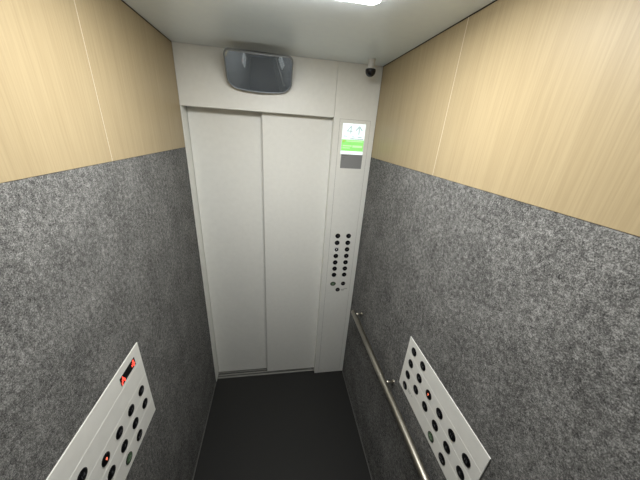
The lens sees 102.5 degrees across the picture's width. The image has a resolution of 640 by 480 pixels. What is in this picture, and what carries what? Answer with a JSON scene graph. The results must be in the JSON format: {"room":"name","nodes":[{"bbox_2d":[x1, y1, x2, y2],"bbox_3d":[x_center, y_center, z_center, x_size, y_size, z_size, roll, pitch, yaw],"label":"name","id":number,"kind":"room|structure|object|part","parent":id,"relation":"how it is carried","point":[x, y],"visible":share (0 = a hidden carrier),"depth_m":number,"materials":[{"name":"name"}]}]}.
{"room":"elevator interior","nodes":[
{"label":"elevator interior","id":0,"kind":"room"},
{"bbox_2d":[0,0,215,479],"bbox_3d":[-0.655,0.514,0.761,0.051,2.360,2.290,0,23,-10],"label":"wall","id":1,"kind":"structure","parent":0,"point":[100,257],"depth_m":0.69,"materials":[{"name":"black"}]},
{"bbox_3d":[-0.563,-0.296,0.316,0.015,0.474,0.829,0,23,-10],"label":"wood panel","id":2,"kind":"part","parent":1,"relation":"part of","materials":[{"name":"brown wood"}]},
{"bbox_2d":[46,342,155,479],"bbox_3d":[-0.629,0.620,0.779,0.007,0.362,0.458,0,23,-10],"label":"control panel","id":3,"kind":"object","parent":1,"relation":"attached to","point":[106,445],"visible":1,"depth_m":0.79,"materials":[{"name":"white metal"}]},
{"bbox_3d":[-0.645,0.741,0.810,0.014,1.824,2.100,0,23,-10],"label":"felt panel","id":4,"kind":"part","parent":1,"relation":"part of","materials":[{"name":"grey fabric"}]},
{"bbox_3d":[-0.680,-0.594,1.006,0.015,0.474,0.689,0,23,-10],"label":"wood panel","id":5,"kind":"part","parent":1,"relation":"part of","materials":[{"name":"brown wood"}]},
{"bbox_2d":[192,381,216,479],"bbox_3d":[-0.694,1.576,1.166,0.005,0.007,2.093,0,23,-10],"label":"baseboard","id":6,"kind":"structure","parent":1,"relation":"attached to","point":[216,381],"depth_m":1.75,"materials":[{"name":"grey"}]},
{"bbox_2d":[171,41,382,380],"bbox_3d":[-0.265,0.080,1.819,1.072,2.310,0.130,0,23,-10],"label":"wall","id":7,"kind":"structure","parent":0,"point":[337,90],"depth_m":1.41,"materials":[{"name":"grey metal"}]},
{"bbox_2d":[187,106,266,371],"bbox_3d":[-0.585,0.160,1.836,0.432,2.091,0.028,0,23,-10],"label":"door","id":8,"kind":"structure","parent":7,"relation":"in","point":[226,144],"depth_m":1.71,"materials":[{"name":"grey paint"}]},
{"bbox_2d":[223,48,292,93],"bbox_3d":[-0.299,-0.826,1.272,0.326,0.160,0.142,0,23,-10],"label":"convex mirror","id":9,"kind":"object","parent":7,"relation":"attached to","point":[246,70],"visible":1,"depth_m":1.25,"materials":[{"name":"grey mirror"}]},
{"bbox_2d":[217,367,313,378],"bbox_3d":[-0.342,1.145,2.283,1.071,0.021,0.106,0,23,-10],"label":"trim","id":10,"kind":"structure","parent":7,"relation":"attached to","point":[263,371],"depth_m":2.22,"materials":[{"name":"silver metal"}]},
{"bbox_2d":[262,112,332,370],"bbox_3d":[-0.153,0.173,1.875,0.488,2.091,0.028,0,23,-10],"label":"door","id":11,"kind":"structure","parent":7,"relation":"in","point":[295,148],"depth_m":1.75,"materials":[{"name":"grey paint"}]},
{"bbox_2d":[319,119,370,369],"bbox_3d":[0.143,0.223,1.875,0.186,1.999,0.005,0,23,-10],"label":"control panel","id":12,"kind":"object","parent":7,"relation":"attached to","point":[353,137],"visible":1,"depth_m":1.76,"materials":[{"name":"grey paint"}]},
{"bbox_3d":[0.192,-0.482,1.579,0.134,0.082,0.001,0,23,-10],"label":"information plate","id":13,"kind":"part","parent":12,"relation":"part of","materials":[{"name":"grey metal"}]},
{"bbox_3d":[0.146,0.096,1.849,0.252,2.310,0.046,0,23,-10],"label":"column panel","id":14,"kind":"part","parent":7,"relation":"part of","materials":[{"name":"grey paint"}]},
{"bbox_2d":[193,371,370,479],"bbox_3d":[-0.171,1.593,1.274,1.073,0.040,2.126,0,23,-10],"label":"floor","id":15,"kind":"structure","parent":0,"point":[302,425],"depth_m":1.79,"materials":[{"name":"grey plastic"}]},
{"bbox_2d":[122,0,494,65],"bbox_3d":[-0.025,-0.582,0.394,1.173,0.060,2.290,0,23,-10],"label":"ceiling","id":16,"kind":"structure","parent":0,"point":[384,31],"depth_m":0.92,"materials":[{"name":"grey paint"}]},
{"bbox_2d":[342,0,380,4],"bbox_3d":[-0.042,-0.578,0.490,0.500,0.022,0.425,0,23,-10],"label":"recessed light","id":17,"kind":"object","parent":16,"relation":"in","point":[369,2],"visible":1,"depth_m":0.69,"materials":[{"name":"white plastic"}]},
{"bbox_2d":[365,58,375,76],"bbox_3d":[0.258,-0.869,1.299,0.052,0.076,0.052,0,23,-10],"label":"security camera","id":18,"kind":"object","parent":16,"relation":"attached to","point":[370,71],"visible":1,"depth_m":1.28,"materials":[{"name":"grey plastic"}]},
{"bbox_3d":[0.259,-0.884,1.293,0.037,0.043,0.037,0,23,-10],"label":"stem","id":19,"kind":"part","parent":18,"relation":"part of","materials":[{"name":"grey plastic"}]},
{"bbox_2d":[342,0,639,479],"bbox_3d":[0.452,0.512,0.948,0.051,2.360,2.290,0,23,-10],"label":"wall","id":20,"kind":"structure","parent":0,"point":[500,230],"depth_m":0.64,"materials":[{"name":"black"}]},
{"bbox_2d":[342,370,371,479],"bbox_3d":[0.359,1.574,1.344,0.005,0.007,2.093,0,23,-10],"label":"baseboard","id":21,"kind":"structure","parent":20,"relation":"attached to","point":[342,370],"depth_m":1.83,"materials":[{"name":"grey"}]},
{"bbox_2d":[351,310,429,479],"bbox_3d":[0.381,0.822,1.013,0.070,0.034,1.710,0,22,-10],"label":"handrail","id":22,"kind":"object","parent":20,"relation":"attached to","point":[423,475],"visible":1,"depth_m":1.16,"materials":[{"name":"silver metal"}]},
{"bbox_3d":[0.392,-0.596,1.187,0.015,0.474,0.689,0,23,-10],"label":"wood panel","id":23,"kind":"part","parent":20,"relation":"part of","materials":[{"name":"brown wood"}]},
{"bbox_2d":[399,336,490,479],"bbox_3d":[0.421,0.637,0.963,0.007,0.280,0.459,0,23,-10],"label":"control panel","id":24,"kind":"object","parent":20,"relation":"attached to","point":[458,451],"visible":1,"depth_m":0.91,"materials":[{"name":"white metal"}]},
{"bbox_3d":[0.427,0.739,0.992,0.014,1.824,2.100,0,23,-10],"label":"felt panel","id":25,"kind":"part","parent":20,"relation":"part of","materials":[{"name":"grey fabric"}]},
{"bbox_3d":[0.509,-0.297,0.497,0.015,0.474,0.829,0,23,-10],"label":"wood panel","id":26,"kind":"part","parent":20,"relation":"part of","materials":[{"name":"brown wood"}]}
]}

